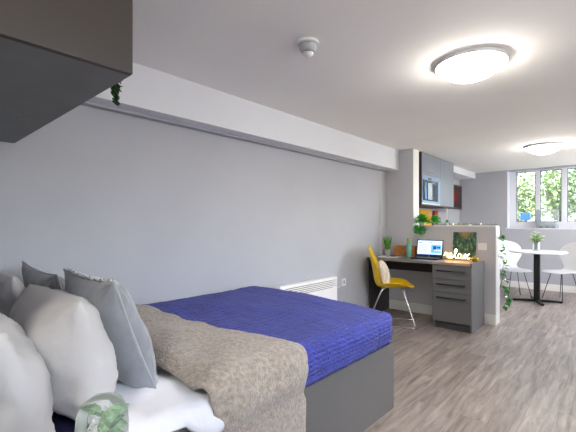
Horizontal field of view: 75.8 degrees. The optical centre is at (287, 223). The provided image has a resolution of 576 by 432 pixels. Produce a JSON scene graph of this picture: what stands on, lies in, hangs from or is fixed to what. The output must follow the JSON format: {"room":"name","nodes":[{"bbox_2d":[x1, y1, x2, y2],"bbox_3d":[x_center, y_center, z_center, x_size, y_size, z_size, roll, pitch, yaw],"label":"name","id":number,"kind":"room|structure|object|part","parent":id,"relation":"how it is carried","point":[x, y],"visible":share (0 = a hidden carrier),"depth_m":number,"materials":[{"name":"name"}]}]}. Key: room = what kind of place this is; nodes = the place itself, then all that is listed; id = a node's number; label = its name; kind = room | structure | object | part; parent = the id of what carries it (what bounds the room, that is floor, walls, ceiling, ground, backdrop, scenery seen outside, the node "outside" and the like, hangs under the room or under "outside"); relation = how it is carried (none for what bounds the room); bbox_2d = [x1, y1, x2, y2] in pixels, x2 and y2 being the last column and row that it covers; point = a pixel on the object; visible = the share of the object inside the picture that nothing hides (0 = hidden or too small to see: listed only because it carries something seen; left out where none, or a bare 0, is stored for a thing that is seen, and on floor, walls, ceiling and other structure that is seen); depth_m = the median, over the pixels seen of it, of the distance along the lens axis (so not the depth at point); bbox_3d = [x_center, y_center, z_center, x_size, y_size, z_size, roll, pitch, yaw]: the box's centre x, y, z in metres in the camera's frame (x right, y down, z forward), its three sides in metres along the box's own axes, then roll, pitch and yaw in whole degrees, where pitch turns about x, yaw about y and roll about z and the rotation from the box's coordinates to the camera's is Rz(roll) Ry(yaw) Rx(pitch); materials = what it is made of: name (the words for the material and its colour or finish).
{"room":"studio apartment","nodes":[
{"label":"studio apartment","id":0,"kind":"room"},
{"bbox_2d":[0,105,458,306],"bbox_3d":[0.281,0.086,4.211,0.150,2.267,9.840,0,0,42],"label":"wall","id":1,"kind":"structure","parent":0,"point":[167,212],"depth_m":2.83,"materials":[{"name":"grey paint"}]},
{"bbox_2d":[275,276,336,300],"bbox_3d":[0.214,0.812,3.951,0.099,0.415,0.965,0,0,42],"label":"heater","id":2,"kind":"object","parent":1,"relation":"attached to","point":[326,287],"visible":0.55,"depth_m":4.01,"materials":[{"name":"white plastic"}]},
{"bbox_2d":[337,278,345,287],"bbox_3d":[0.622,0.714,4.459,0.020,0.094,0.286,0,0,39],"label":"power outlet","id":3,"kind":"object","parent":1,"relation":"attached to","point":[343,281],"visible":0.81,"depth_m":4.52,"materials":[{"name":"white plastic"}]},
{"bbox_2d":[380,171,386,254],"bbox_3d":[1.375,0.230,5.314,0.004,1.980,0.215,0,0,42],"label":"trim","id":4,"kind":"structure","parent":1,"relation":"attached to","point":[383,175],"depth_m":5.30,"materials":[{"name":"beige paint"}]},
{"bbox_2d":[420,209,430,224],"bbox_3d":[2.389,0.028,6.436,0.011,0.555,0.470,0,0,42],"label":"panel","id":5,"kind":"object","parent":1,"relation":"attached to","point":[422,211],"visible":0.36,"depth_m":6.49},
{"bbox_2d":[432,211,437,224],"bbox_3d":[2.680,-0.070,6.733,0.050,0.340,0.160,0,0,42],"label":"blanket","id":6,"kind":"object","parent":1,"relation":"attached to","point":[433,212],"visible":0.35,"depth_m":6.69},
{"bbox_2d":[419,152,453,208],"bbox_3d":[2.248,-0.657,5.965,0.428,0.770,1.380,0,0,42],"label":"upper cabinet","id":7,"kind":"object","parent":1,"relation":"attached to","point":[429,165],"depth_m":5.89,"materials":[{"name":"grey laminate"}]},
{"bbox_3d":[1.781,-0.657,5.469,0.398,0.770,0.018,0,0,42],"label":"panel","id":8,"kind":"part","parent":7,"relation":"part of","materials":[{"name":"black wood"}]},
{"bbox_2d":[422,174,439,203],"bbox_3d":[2.181,-0.518,5.613,0.037,0.408,0.720,0,0,42],"label":"microwave","id":9,"kind":"object","parent":7,"relation":"on","point":[430,185],"visible":1,"depth_m":5.57,"materials":[{"name":"silver metal"}]},
{"bbox_3d":[2.149,-0.496,5.569,0.005,0.305,0.588,0,0,42],"label":"door glass","id":10,"kind":"part","parent":9,"relation":"part of","materials":[{"name":"black glass"}]},
{"bbox_3d":[2.173,-0.882,5.622,0.019,0.310,0.731,0,0,42],"label":"lift door","id":11,"kind":"part","parent":7,"relation":"part of","materials":[{"name":"laminate"}]},
{"bbox_3d":[2.242,-0.281,5.983,0.396,0.019,1.362,0,0,42],"label":"panel","id":12,"kind":"part","parent":7,"relation":"part of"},
{"bbox_3d":[2.629,-0.664,6.128,0.019,0.745,0.624,0,0,42],"label":"tall door","id":13,"kind":"part","parent":7,"relation":"part of","materials":[{"name":"laminate"}]},
{"bbox_2d":[447,184,461,209],"bbox_3d":[2.923,-0.490,6.797,0.321,0.440,0.660,0,0,42],"label":"shelf","id":14,"kind":"object","parent":1,"relation":"attached to","point":[457,189],"visible":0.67,"depth_m":6.74,"materials":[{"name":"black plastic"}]},
{"bbox_2d":[454,192,457,201],"bbox_3d":[2.989,-0.485,6.631,0.001,0.170,0.300,0,0,42],"label":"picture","id":15,"kind":"object","parent":14,"relation":"attached to","point":[455,193],"depth_m":6.68},
{"bbox_2d":[88,62,398,170],"bbox_3d":[0.028,-0.906,3.678,0.185,0.282,4.450,0,0,42],"label":"ceiling beam","id":16,"kind":"structure","parent":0,"point":[148,91],"depth_m":3.03,"materials":[{"name":"paint"}]},
{"bbox_2d":[81,101,390,172],"bbox_3d":[-0.019,-0.757,3.720,0.060,0.015,4.450,0,0,42],"label":"trim","id":17,"kind":"structure","parent":16,"relation":"attached to","point":[87,103],"depth_m":3.00,"materials":[{"name":"grey paint"}]},
{"bbox_2d":[133,0,575,172],"bbox_3d":[2.001,-1.122,2.699,4.730,0.150,10.190,0,0,42],"label":"ceiling","id":18,"kind":"structure","parent":0,"point":[371,75],"depth_m":2.43,"materials":[{"name":"paint"}]},
{"bbox_2d":[297,37,318,57],"bbox_3d":[0.115,-1.004,2.128,0.124,0.086,0.124,0,0,42],"label":"smoke detector","id":19,"kind":"object","parent":18,"relation":"attached to","point":[307,46],"visible":1,"depth_m":2.10,"materials":[{"name":"white plastic"}]},
{"bbox_2d":[435,47,507,82],"bbox_3d":[1.178,-0.988,2.389,0.421,0.118,0.421,0,0,42],"label":"ceiling light","id":20,"kind":"object","parent":18,"relation":"attached to","point":[471,65],"visible":1,"depth_m":2.28,"materials":[{"name":"white plastic"}]},
{"bbox_2d":[525,142,562,154],"bbox_3d":[3.410,-0.988,4.934,0.421,0.118,0.421,0,0,42],"label":"ceiling light","id":21,"kind":"object","parent":18,"relation":"attached to","point":[550,147],"visible":1,"depth_m":4.82,"materials":[{"name":"white plastic"}]},
{"bbox_2d":[387,149,495,324],"bbox_3d":[2.028,0.086,4.987,1.413,2.267,0.202,0,0,42],"label":"wall","id":22,"kind":"structure","parent":0,"point":[399,182],"depth_m":5.13,"materials":[{"name":"beige paint"}]},
{"bbox_2d":[413,149,418,224],"bbox_3d":[1.800,-0.513,5.202,0.004,1.067,0.186,0,0,42],"label":"trim","id":23,"kind":"structure","parent":22,"relation":"attached to","point":[415,152],"depth_m":5.18,"materials":[{"name":"white paint"}]},
{"bbox_2d":[413,225,498,226],"bbox_3d":[2.180,0.028,4.861,1.026,0.015,0.198,0,0,42],"label":"trim","id":24,"kind":"structure","parent":22,"relation":"on","point":[413,225],"depth_m":4.87,"materials":[{"name":"white paint"}]},
{"bbox_2d":[412,214,429,234],"bbox_3d":[1.849,0.003,5.091,0.228,0.303,0.241,0,0,42],"label":"trailing plant","id":25,"kind":"object","parent":24,"relation":"on","point":[420,217],"visible":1,"depth_m":5.06,"materials":[{"name":"green plant"}]},
{"bbox_2d":[428,215,440,224],"bbox_3d":[1.995,-0.055,5.033,0.189,0.150,0.189,0,0,42],"label":"bushy plant","id":26,"kind":"object","parent":24,"relation":"on","point":[435,218],"visible":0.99,"depth_m":5.01,"materials":[{"name":"green plant"}]},
{"bbox_2d":[433,223,511,310],"bbox_3d":[2.321,0.517,4.715,0.954,1.059,0.149,0,0,42],"label":"ivy garland","id":27,"kind":"object","parent":22,"relation":"hanging from","point":[507,291],"visible":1,"depth_m":4.46,"materials":[{"name":"green plant"}]},
{"bbox_2d":[478,243,486,249],"bbox_3d":[2.384,0.277,4.543,0.100,0.086,0.015,0,0,42],"label":"wall socket","id":28,"kind":"object","parent":22,"relation":"attached to","point":[481,246],"visible":1,"depth_m":4.54,"materials":[{"name":"white plastic"}]},
{"bbox_2d":[496,227,499,324],"bbox_3d":[2.560,0.627,4.519,0.004,1.185,0.186,0,0,42],"label":"trim","id":29,"kind":"structure","parent":22,"relation":"attached to","point":[497,228],"depth_m":4.51,"materials":[{"name":"white paint"}]},
{"bbox_2d":[454,166,474,179],"bbox_3d":[3.292,-0.989,7.219,0.310,0.117,1.340,0,0,42],"label":"wall","id":30,"kind":"structure","parent":0,"point":[459,173],"depth_m":7.22,"materials":[{"name":"paint"}]},
{"bbox_2d":[363,286,575,431],"bbox_3d":[2.001,1.270,2.699,4.730,0.100,10.190,0,0,42],"label":"floor","id":31,"kind":"structure","parent":0,"point":[517,373],"depth_m":3.02,"materials":[{"name":"plastic"}]},
{"bbox_2d":[304,342,393,431],"bbox_3d":[-0.550,1.002,2.117,1.407,0.429,2.185,0,0,42],"label":"bed","id":32,"kind":"object","parent":31,"relation":"on","point":[352,398],"visible":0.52,"depth_m":2.10,"materials":[{"name":"laminate"}]},
{"bbox_2d":[172,428,189,431],"bbox_3d":[-0.552,0.715,2.112,1.393,0.145,2.165,0,0,42],"label":"mattress","id":33,"kind":"object","parent":32,"relation":"on","point":[182,429],"visible":0.02,"depth_m":1.28,"materials":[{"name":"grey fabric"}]},
{"bbox_2d":[0,313,55,431],"bbox_3d":[-0.911,0.445,1.167,0.704,0.366,0.240,0,0,42],"label":"pillow","id":34,"kind":"object","parent":33,"relation":"on","point":[26,396],"visible":1,"depth_m":0.94,"materials":[{"name":"white fabric"}]},
{"bbox_2d":[52,412,89,431],"bbox_3d":[-0.709,0.629,1.134,0.270,0.021,0.140,0,0,42],"label":"folded cloth","id":35,"kind":"object","parent":33,"relation":"on","point":[61,423],"visible":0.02,"depth_m":1.15,"materials":[{"name":"blue fabric"}]},
{"bbox_2d":[109,365,224,431],"bbox_3d":[-0.789,0.675,1.797,1.450,0.182,0.726,0,0,42],"label":"duvet","id":36,"kind":"object","parent":33,"relation":"on","point":[172,406],"visible":0.09,"depth_m":1.29,"materials":[{"name":"white fabric"}]},
{"bbox_2d":[0,271,25,316],"bbox_3d":[-1.364,0.429,1.833,0.500,0.388,0.189,0,0,42],"label":"pillow","id":37,"kind":"object","parent":36,"relation":"on","point":[11,287],"visible":0.37,"depth_m":1.66,"materials":[{"name":"grey fabric"}]},
{"bbox_2d":[21,261,64,290],"bbox_3d":[-1.204,0.421,1.897,0.497,0.447,0.197,0,0,36],"label":"cushion","id":38,"kind":"object","parent":36,"relation":"on","point":[34,275],"visible":0.32,"depth_m":1.80,"materials":[{"name":"grey fabric"}]},
{"bbox_2d":[9,284,117,424],"bbox_3d":[-0.839,0.437,1.363,0.738,0.417,0.310,0,0,42],"label":"pillow","id":39,"kind":"object","parent":36,"relation":"on","point":[67,330],"visible":0.66,"depth_m":1.12,"materials":[{"name":"white fabric"}]},
{"bbox_2d":[63,268,157,388],"bbox_3d":[-0.727,0.406,1.498,0.539,0.445,0.254,0,0,42],"label":"cushion","id":40,"kind":"object","parent":36,"relation":"on","point":[130,338],"visible":0.68,"depth_m":1.33,"materials":[{"name":"grey fabric"}]},
{"bbox_3d":[-0.783,0.202,1.438,0.489,0.036,0.036,0,0,43],"label":"sequin trim","id":41,"kind":"part","parent":40,"relation":"part of","materials":[{"name":"silver metal"}]},
{"bbox_2d":[144,286,392,387],"bbox_3d":[-0.214,0.669,2.450,1.441,0.273,1.322,0,0,42],"label":"quilt","id":42,"kind":"object","parent":33,"relation":"on","point":[334,335],"visible":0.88,"depth_m":2.22,"materials":[{"name":"blue fabric"}]},
{"bbox_2d":[135,304,307,431],"bbox_3d":[-0.635,0.852,1.953,1.498,0.692,0.589,0,0,42],"label":"throw","id":43,"kind":"object","parent":42,"relation":"on","point":[253,382],"visible":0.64,"depth_m":1.54,"materials":[{"name":"beige fabric"}]},
{"bbox_2d":[368,246,417,329],"bbox_3d":[1.274,0.750,4.560,0.601,0.952,0.460,0,0,17],"label":"desk chair","id":44,"kind":"object","parent":31,"relation":"on","point":[394,282],"visible":0.9,"depth_m":4.48,"materials":[{"name":"yellow plastic"}]},
{"bbox_2d":[377,260,390,286],"bbox_3d":[1.184,0.610,4.590,0.168,0.299,0.330,0,0,17],"label":"cushion","id":45,"kind":"object","parent":44,"relation":"on","point":[384,273],"visible":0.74,"depth_m":4.45,"materials":[{"name":"beige fabric"}]},
{"bbox_3d":[1.321,0.999,4.715,0.601,0.453,0.096,0,0,17],"label":"leg frame","id":46,"kind":"part","parent":44,"relation":"part of","materials":[{"name":"silver metal"}]},
{"bbox_3d":[1.227,0.999,4.404,0.601,0.453,0.096,0,0,17],"label":"leg frame","id":47,"kind":"part","parent":44,"relation":"part of","materials":[{"name":"silver metal"}]},
{"bbox_2d":[367,255,448,310],"bbox_3d":[1.576,0.833,4.887,0.866,0.775,0.578,0,0,42],"label":"desk","id":48,"kind":"object","parent":31,"relation":"on","point":[403,263],"visible":0.56,"depth_m":5.01,"materials":[{"name":"laminate"}]},
{"bbox_3d":[1.276,0.848,5.158,0.020,0.745,0.540,0,0,42],"label":"panel","id":49,"kind":"part","parent":48,"relation":"part of","materials":[{"name":"laminate"}]},
{"bbox_2d":[383,237,391,255],"bbox_3d":[1.402,0.298,5.197,0.140,0.293,0.132,0,0,42],"label":"potted grass","id":50,"kind":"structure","parent":48,"relation":"on","point":[387,251],"depth_m":5.16,"materials":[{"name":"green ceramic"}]},
{"bbox_2d":[384,249,391,255],"bbox_3d":[1.400,0.400,5.195,0.108,0.090,0.108,0,0,42],"label":"pot","id":51,"kind":"object","parent":50,"relation":"on","point":[387,252],"depth_m":5.16,"materials":[{"name":"grey ceramic"}]},
{"bbox_2d":[378,255,400,257],"bbox_3d":[1.363,0.440,4.959,0.280,0.011,0.180,0,0,34],"label":"notebook","id":52,"kind":"object","parent":48,"relation":"on","point":[382,255],"visible":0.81,"depth_m":4.91,"materials":[{"name":"white paper"}]},
{"bbox_2d":[394,245,416,256],"bbox_3d":[1.636,0.372,5.151,0.300,0.145,0.090,0,0,42],"label":"wooden box","id":53,"kind":"object","parent":48,"relation":"on","point":[399,250],"visible":0.75,"depth_m":5.14,"materials":[{"name":"orange wood"}]},
{"bbox_2d":[406,238,411,256],"bbox_3d":[1.612,0.316,4.937,0.072,0.254,0.072,0,0,42],"label":"bottle","id":54,"kind":"object","parent":48,"relation":"on","point":[408,245],"visible":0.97,"depth_m":4.91,"materials":[{"name":"teal glass"}]},
{"bbox_3d":[1.712,0.555,5.009,0.823,0.159,0.020,0,0,42],"label":"rail","id":55,"kind":"part","parent":48,"relation":"part of","materials":[{"name":"laminate"}]},
{"bbox_2d":[410,239,443,259],"bbox_3d":[1.783,0.325,4.747,0.336,0.237,0.266,0,0,39],"label":"laptop","id":56,"kind":"object","parent":48,"relation":"on","point":[426,249],"visible":1,"depth_m":4.80,"materials":[{"name":"black plastic"}]},
{"bbox_2d":[432,259,483,333],"bbox_3d":[2.027,0.832,4.414,0.434,0.773,0.563,0,0,42],"label":"drawer pedestal","id":57,"kind":"object","parent":31,"relation":"on","point":[457,286],"visible":0.99,"depth_m":4.24,"materials":[{"name":"grey laminate"}]},
{"bbox_3d":[1.852,0.540,4.222,0.318,0.018,0.043,0,0,42],"label":"handle","id":58,"kind":"part","parent":57,"relation":"part of","materials":[{"name":"black plastic"}]},
{"bbox_3d":[1.852,0.697,4.222,0.318,0.018,0.043,0,0,42],"label":"handle","id":59,"kind":"part","parent":57,"relation":"part of","materials":[{"name":"black plastic"}]},
{"bbox_3d":[1.852,0.850,4.222,0.318,0.018,0.043,0,0,42],"label":"handle","id":60,"kind":"part","parent":57,"relation":"part of","materials":[{"name":"black plastic"}]},
{"bbox_3d":[1.874,0.561,4.243,0.428,0.152,0.018,0,0,42],"label":"drawer","id":61,"kind":"part","parent":57,"relation":"part of","materials":[{"name":"grey laminate"}]},
{"bbox_3d":[1.874,0.716,4.243,0.428,0.148,0.018,0,0,42],"label":"drawer","id":62,"kind":"part","parent":57,"relation":"part of","materials":[{"name":"grey laminate"}]},
{"bbox_3d":[1.874,0.963,4.243,0.428,0.335,0.018,0,0,42],"label":"drawer","id":63,"kind":"part","parent":57,"relation":"part of","materials":[{"name":"grey laminate"}]},
{"bbox_2d":[432,259,479,266],"bbox_3d":[2.035,0.460,4.436,0.416,0.030,0.520,0,0,42],"label":"countertop","id":64,"kind":"structure","parent":57,"relation":"on","point":[440,262],"depth_m":4.28,"materials":[{"name":"laminate"}]},
{"bbox_2d":[443,249,470,260],"bbox_3d":[2.071,0.375,4.538,0.314,0.140,0.044,0,0,42],"label":"sign","id":65,"kind":"object","parent":57,"relation":"on","point":[458,259],"visible":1,"depth_m":4.54,"materials":[{"name":"white plastic"}]},
{"bbox_2d":[452,232,476,259],"bbox_3d":[2.221,0.275,4.663,0.272,0.342,0.049,0,0,42],"label":"picture","id":66,"kind":"object","parent":57,"relation":"on","point":[464,242],"visible":0.86,"depth_m":4.65,"materials":[{"name":"paper"}]},
{"bbox_2d":[471,255,478,261],"bbox_3d":[2.205,0.405,4.364,0.076,0.080,0.076,0,0,42],"label":"pot","id":67,"kind":"object","parent":57,"relation":"on","point":[474,259],"visible":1,"depth_m":4.34,"materials":[{"name":"gold metal"}]},
{"bbox_3d":[2.203,0.832,4.298,0.018,0.773,0.502,0,0,42],"label":"panel","id":68,"kind":"part","parent":57,"relation":"part of","materials":[{"name":"grey laminate"}]},
{"bbox_2d":[500,241,531,298],"bbox_3d":[3.816,0.756,6.262,0.476,0.928,0.545,0,0,4],"label":"dining chair","id":69,"kind":"object","parent":31,"relation":"on","point":[512,259],"visible":0.73,"depth_m":6.43,"materials":[{"name":"white plastic"}]},
{"bbox_2d":[508,249,567,305],"bbox_3d":[3.896,0.821,5.789,0.780,0.798,0.780,0,0,42],"label":"dining table","id":70,"kind":"object","parent":31,"relation":"on","point":[536,298],"visible":0.98,"depth_m":5.74,"materials":[{"name":"white laminate"}]},
{"bbox_2d":[529,231,544,250],"bbox_3d":[3.909,0.267,5.803,0.224,0.302,0.244,0,0,42],"label":"flower vase","id":71,"kind":"object","parent":70,"relation":"on","point":[538,238],"visible":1,"depth_m":5.80,"materials":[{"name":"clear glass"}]},
{"bbox_2d":[542,242,575,301],"bbox_3d":[4.428,0.756,5.954,0.545,0.928,0.476,0,0,-10],"label":"dining chair","id":72,"kind":"object","parent":31,"relation":"on","point":[568,260],"visible":0.98,"depth_m":6.04,"materials":[{"name":"white plastic"}]},
{"bbox_3d":[-0.469,0.910,0.764,0.320,0.620,0.310,0,0,42],"label":"bedside table","id":73,"kind":"object","parent":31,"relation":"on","visible":0},
{"bbox_2d":[74,392,129,431],"bbox_3d":[-0.401,0.484,0.802,0.119,0.226,0.111,0,0,42],"label":"glass jar","id":74,"kind":"object","parent":73,"relation":"on","point":[115,418],"visible":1,"depth_m":0.81,"materials":[{"name":"white"}]},
{"bbox_2d":[459,165,575,285],"bbox_3d":[5.372,0.086,6.452,4.430,2.267,0.300,0,0,42],"label":"wall","id":75,"kind":"structure","parent":0,"point":[484,197],"depth_m":7.24,"materials":[{"name":"grey paint"}]},
{"bbox_2d":[500,280,575,292],"bbox_3d":[5.266,1.160,6.335,4.430,0.120,0.016,0,0,42],"label":"baseboard","id":76,"kind":"structure","parent":75,"relation":"attached to","point":[550,287],"depth_m":6.83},
{"bbox_2d":[505,167,575,228],"bbox_3d":[5.540,-0.467,6.262,3.225,1.126,0.258,0,0,42],"label":"window","id":77,"kind":"structure","parent":75,"relation":"in","point":[512,223],"depth_m":7.05,"materials":[{"name":"white plastic"}]},
{"bbox_3d":[5.517,0.087,6.236,3.225,0.018,0.188,0,0,42],"label":"sill","id":78,"kind":"part","parent":77,"relation":"part of","materials":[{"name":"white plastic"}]},
{"bbox_2d":[536,209,558,227],"bbox_3d":[4.832,-0.097,6.891,0.338,0.349,0.056,0,0,42],"label":"acrylic holder","id":79,"kind":"object","parent":77,"relation":"on","point":[543,209],"visible":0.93,"depth_m":6.87,"materials":[{"name":"clear plastic"}]},
{"bbox_3d":[-1.368,0.087,1.283,1.310,2.267,0.120,0,0,42],"label":"wall","id":80,"kind":"structure","parent":0,"visible":0},
{"bbox_2d":[0,0,132,142],"bbox_3d":[-1.141,-0.732,1.441,1.433,0.561,0.416,0,0,42],"label":"upper cabinet","id":81,"kind":"object","parent":80,"relation":"attached to","point":[56,56],"visible":1,"depth_m":1.07,"materials":[{"name":"grey laminate"}]},
{"bbox_3d":[-0.615,-0.732,0.969,0.020,0.560,0.416,0,0,42],"label":"panel","id":82,"kind":"part","parent":81,"relation":"part of","materials":[{"name":"grey laminate"}]},
{"bbox_2d":[110,80,122,105],"bbox_3d":[-0.606,-0.716,1.270,0.097,0.610,0.070,0,0,42],"label":"ivy","id":83,"kind":"object","parent":81,"relation":"hanging from","point":[115,89],"visible":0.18,"depth_m":1.28,"materials":[{"name":"green plant"}]},
{"label":"outside","id":84,"kind":"structure","parent":0,"visible":0},
{"bbox_2d":[518,201,575,220],"bbox_3d":[9.950,-0.534,13.322,15.000,1.692,16.000,0,0,42],"label":"bank","id":85,"kind":"object","parent":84,"point":[574,216],"visible":0.01,"depth_m":11.19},
{"bbox_2d":[520,213,529,220],"bbox_3d":[4.908,0.048,7.649,0.170,0.545,0.040,0,0,42],"label":"sign","id":86,"kind":"object","parent":85,"relation":"on","point":[523,216],"visible":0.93,"depth_m":7.64,"materials":[{"name":"blue plastic"}]},
{"bbox_2d":[517,172,546,220],"bbox_3d":[5.338,-0.586,8.947,1.493,1.695,1.551,0,0,31],"label":"bush","id":87,"kind":"object","parent":85,"relation":"on","point":[522,204],"visible":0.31,"depth_m":8.54,"materials":[{"name":"green plant"}]},
{"bbox_2d":[526,169,575,220],"bbox_3d":[6.909,-0.909,9.352,1.522,1.976,1.659,0,0,-14],"label":"bush","id":88,"kind":"object","parent":85,"relation":"on","point":[554,202],"visible":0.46,"depth_m":9.26,"materials":[{"name":"green plant"}]},
{"bbox_2d":[546,171,568,219],"bbox_3d":[7.723,-2.149,10.596,1.933,4.270,1.952,0,0,-12],"label":"tree","id":89,"kind":"object","parent":85,"relation":"on","point":[554,217],"visible":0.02,"depth_m":10.59,"materials":[{"name":"green plant"}]},
{"bbox_2d":[568,170,575,216],"bbox_3d":[6.799,-0.750,7.926,1.401,1.843,1.493,0,0,21],"label":"bush","id":90,"kind":"object","parent":85,"relation":"on","point":[571,171],"visible":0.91,"depth_m":8.21,"materials":[{"name":"green plant"}]}
]}

